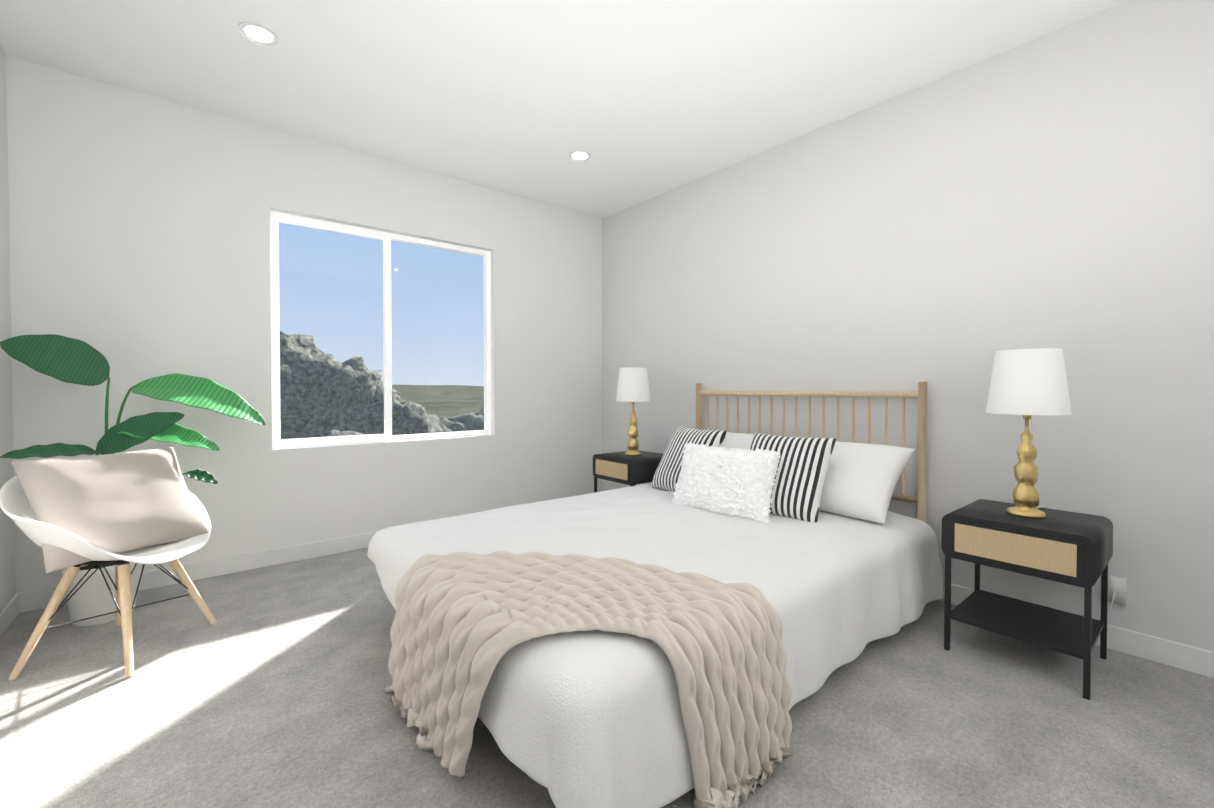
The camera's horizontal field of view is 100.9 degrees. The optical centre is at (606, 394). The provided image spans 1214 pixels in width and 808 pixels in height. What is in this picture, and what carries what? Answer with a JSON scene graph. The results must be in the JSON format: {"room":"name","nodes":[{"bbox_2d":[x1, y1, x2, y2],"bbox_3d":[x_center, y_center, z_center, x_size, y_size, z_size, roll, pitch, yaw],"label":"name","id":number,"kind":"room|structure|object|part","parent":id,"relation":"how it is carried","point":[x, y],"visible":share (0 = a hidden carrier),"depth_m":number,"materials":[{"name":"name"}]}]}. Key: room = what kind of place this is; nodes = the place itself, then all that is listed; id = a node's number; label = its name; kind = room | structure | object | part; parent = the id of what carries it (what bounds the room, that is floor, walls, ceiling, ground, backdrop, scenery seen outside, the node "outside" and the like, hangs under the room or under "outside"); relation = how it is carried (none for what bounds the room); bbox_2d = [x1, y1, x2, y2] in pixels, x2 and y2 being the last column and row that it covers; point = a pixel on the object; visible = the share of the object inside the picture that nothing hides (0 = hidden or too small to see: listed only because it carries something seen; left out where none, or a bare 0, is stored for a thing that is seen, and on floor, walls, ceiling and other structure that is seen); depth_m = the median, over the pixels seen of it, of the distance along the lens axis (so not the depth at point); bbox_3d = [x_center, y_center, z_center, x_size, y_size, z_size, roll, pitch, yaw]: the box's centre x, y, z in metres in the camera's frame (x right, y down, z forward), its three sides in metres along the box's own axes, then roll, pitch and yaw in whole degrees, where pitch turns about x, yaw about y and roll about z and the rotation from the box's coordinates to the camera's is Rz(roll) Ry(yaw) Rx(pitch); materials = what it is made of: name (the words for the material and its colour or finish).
{"room":"bedroom","nodes":[
{"label":"bedroom","id":0,"kind":"room"},
{"bbox_2d":[0,46,15,610],"bbox_3d":[-1.447,-0.253,0.547,0.160,2.700,4.740,-1,1,-39],"label":"wall","id":1,"kind":"structure","parent":0,"point":[7,563],"depth_m":2.35,"materials":[{"name":"white paint"}]},
{"bbox_2d":[0,592,27,637],"bbox_3d":[-1.429,1.045,0.685,0.018,0.100,4.580,-1,1,-39],"label":"baseboard","id":2,"kind":"structure","parent":1,"relation":"attached to","point":[15,606],"depth_m":2.34,"materials":[{"name":"white"}]},
{"bbox_2d":[6,56,601,592],"bbox_3d":[-1.520,-0.300,3.657,3.995,2.700,0.160,-1,1,-39],"label":"wall","id":3,"kind":"structure","parent":0,"point":[138,236],"depth_m":3.00,"materials":[{"name":"white paint"}]},
{"bbox_2d":[24,531,377,611],"bbox_3d":[-1.458,1.001,3.612,3.630,0.100,0.018,-1,1,-39],"label":"baseboard","id":4,"kind":"structure","parent":3,"relation":"attached to","point":[38,599],"depth_m":3.00,"materials":[{"name":"white"}]},
{"bbox_2d":[270,211,490,448],"bbox_3d":[-1.555,-0.416,3.652,1.512,1.498,0.060,-1,1,-39],"label":"window","id":5,"kind":"structure","parent":3,"relation":"in","point":[276,218],"depth_m":3.58,"materials":[{"name":"white plastic"}]},
{"bbox_2d":[0,0,1127,218],"bbox_3d":[-0.016,-1.672,1.804,3.995,0.100,4.900,-1,1,-39],"label":"ceiling","id":6,"kind":"structure","parent":0,"point":[639,101],"depth_m":2.50,"materials":[{"name":"white paint"}]},
{"bbox_2d":[238,22,277,45],"bbox_3d":[-1.571,-1.626,2.258,0.150,0.004,0.150,-1,1,-39],"label":"recessed light","id":7,"kind":"object","parent":6,"relation":"in","point":[260,35],"visible":1,"depth_m":2.26,"materials":[{"name":"white plastic"}]},
{"bbox_2d":[569,151,589,160],"bbox_3d":[-0.189,-1.644,3.446,0.150,0.004,0.150,-1,1,-39],"label":"recessed light","id":8,"kind":"object","parent":6,"relation":"in","point":[581,156],"visible":1,"depth_m":3.45,"materials":[{"name":"white plastic"}]},
{"bbox_2d":[0,548,1213,807],"bbox_3d":[-0.016,1.118,1.847,3.995,0.080,4.900,-1,1,-39],"label":"floor","id":9,"kind":"structure","parent":0,"point":[270,686],"depth_m":1.66,"materials":[{"name":"carpet"}]},
{"bbox_2d":[0,447,216,679],"bbox_3d":[-2.080,0.667,2.125,0.578,0.822,0.637,0,1,-2],"label":"chair","id":10,"kind":"object","parent":9,"relation":"on","point":[119,511],"visible":1,"depth_m":2.02,"materials":[{"name":"white plastic"}]},
{"bbox_2d":[10,447,208,572],"bbox_3d":[-2.082,0.453,2.135,0.153,0.500,0.530,-41,-15,20],"label":"cushion","id":11,"kind":"object","parent":10,"relation":"on","point":[135,502],"depth_m":2.05,"materials":[{"name":"beige fabric"}]},
{"bbox_2d":[0,334,265,626],"bbox_3d":[-2.267,0.392,2.479,0.959,1.351,0.358,-1,1,-39],"label":"plant","id":12,"kind":"object","parent":9,"relation":"on","point":[68,359],"visible":0.88,"depth_m":2.38,"materials":[{"name":"green plant"}]},
{"bbox_3d":[-2.422,0.933,2.411,0.280,0.272,0.280,-1,1,-39],"label":"pot","id":13,"kind":"part","parent":12,"relation":"part of","materials":[{"name":"white ceramic"}]},
{"bbox_2d":[593,450,663,492],"bbox_3d":[0.202,0.757,3.929,0.449,0.578,0.470,-1,1,-39],"label":"nightstand","id":14,"kind":"object","parent":9,"relation":"on","point":[621,467],"visible":0.52,"depth_m":3.74,"materials":[{"name":"black wood"}]},
{"bbox_2d":[616,367,650,455],"bbox_3d":[0.206,0.128,3.922,0.272,0.678,0.272,-1,1,-39],"label":"lamp","id":15,"kind":"object","parent":14,"relation":"on","point":[633,385],"visible":1,"depth_m":3.83,"materials":[{"name":"gold metal"}]},
{"bbox_3d":[0.206,-0.082,3.919,0.272,0.260,0.272,-1,1,-39],"label":"lamp shade","id":16,"kind":"part","parent":15,"relation":"part of","materials":[{"name":"white fabric"}]},
{"bbox_2d":[367,382,942,807],"bbox_3d":[0.255,0.501,2.415,2.474,1.135,1.875,-1,1,-39],"label":"bed","id":17,"kind":"object","parent":9,"relation":"on","point":[704,612],"visible":1,"depth_m":1.63,"materials":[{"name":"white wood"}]},
{"bbox_2d":[384,551,793,807],"bbox_3d":[-0.114,0.830,1.616,0.884,0.498,1.104,-1,1,-39],"label":"throw blanket","id":18,"kind":"object","parent":17,"relation":"on","point":[610,679],"depth_m":1.33,"materials":[{"name":"beige fabric"}]},
{"bbox_2d":[722,432,752,449],"bbox_3d":[0.699,0.425,3.342,0.720,0.182,0.480,1,43,51],"label":"pillow","id":19,"kind":"object","parent":17,"relation":"on","point":[732,440],"depth_m":3.21,"materials":[{"name":"white fabric"}]},
{"bbox_3d":[0.319,0.500,2.513,2.250,1.135,1.552,-1,1,-39],"label":"frame","id":20,"kind":"part","parent":17,"relation":"part of","materials":[{"name":"brown wood"}]},
{"bbox_2d":[819,441,914,523],"bbox_3d":[1.206,0.434,2.723,0.720,0.184,0.480,1,43,51],"label":"pillow","id":21,"kind":"object","parent":17,"relation":"on","point":[861,479],"depth_m":2.51,"materials":[{"name":"white fabric"}]},
{"bbox_2d":[941,499,1112,699],"bbox_3d":[1.727,0.785,2.072,0.449,0.578,0.470,-1,1,-39],"label":"nightstand","id":22,"kind":"object","parent":9,"relation":"on","point":[1070,548],"visible":1,"depth_m":1.97,"materials":[{"name":"black wood"}]},
{"bbox_2d":[986,348,1126,613],"bbox_3d":[1.850,0.366,2.082,0.474,1.100,0.403,-1,1,-39],"label":"lamp","id":23,"kind":"object","parent":22,"relation":"on","point":[1026,384],"depth_m":2.01,"materials":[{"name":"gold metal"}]},
{"bbox_3d":[1.730,-0.053,2.062,0.272,0.260,0.272,-1,1,-39],"label":"lamp shade","id":24,"kind":"part","parent":23,"relation":"part of","materials":[{"name":"white fabric"}]},
{"bbox_3d":[1.970,0.702,2.099,0.273,0.429,0.270,-1,1,-39],"label":"right lamp cord","id":25,"kind":"part","parent":23,"relation":"part of","materials":[{"name":"white plastic"}]},
{"bbox_2d":[602,0,1213,651],"bbox_3d":[1.517,-0.290,2.980,0.160,2.700,4.740,-1,1,-39],"label":"wall","id":26,"kind":"structure","parent":0,"point":[946,238],"depth_m":2.43,"materials":[{"name":"white paint"}]},
{"bbox_2d":[938,582,1213,678],"bbox_3d":[1.399,1.010,3.006,0.015,0.100,4.580,-1,1,-39],"label":"baseboard","id":27,"kind":"structure","parent":26,"relation":"attached to","point":[1196,660],"depth_m":2.02,"materials":[{"name":"white"}]},
{"label":"outside","id":28,"kind":"structure","parent":0,"visible":0},
{"bbox_2d":[280,331,483,438],"bbox_3d":[-43.238,2.133,131.370,260.000,14.765,230.000,-1,1,-39],"label":"hills","id":29,"kind":"structure","parent":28,"point":[415,415],"depth_m":16.28,"materials":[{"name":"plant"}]}
]}

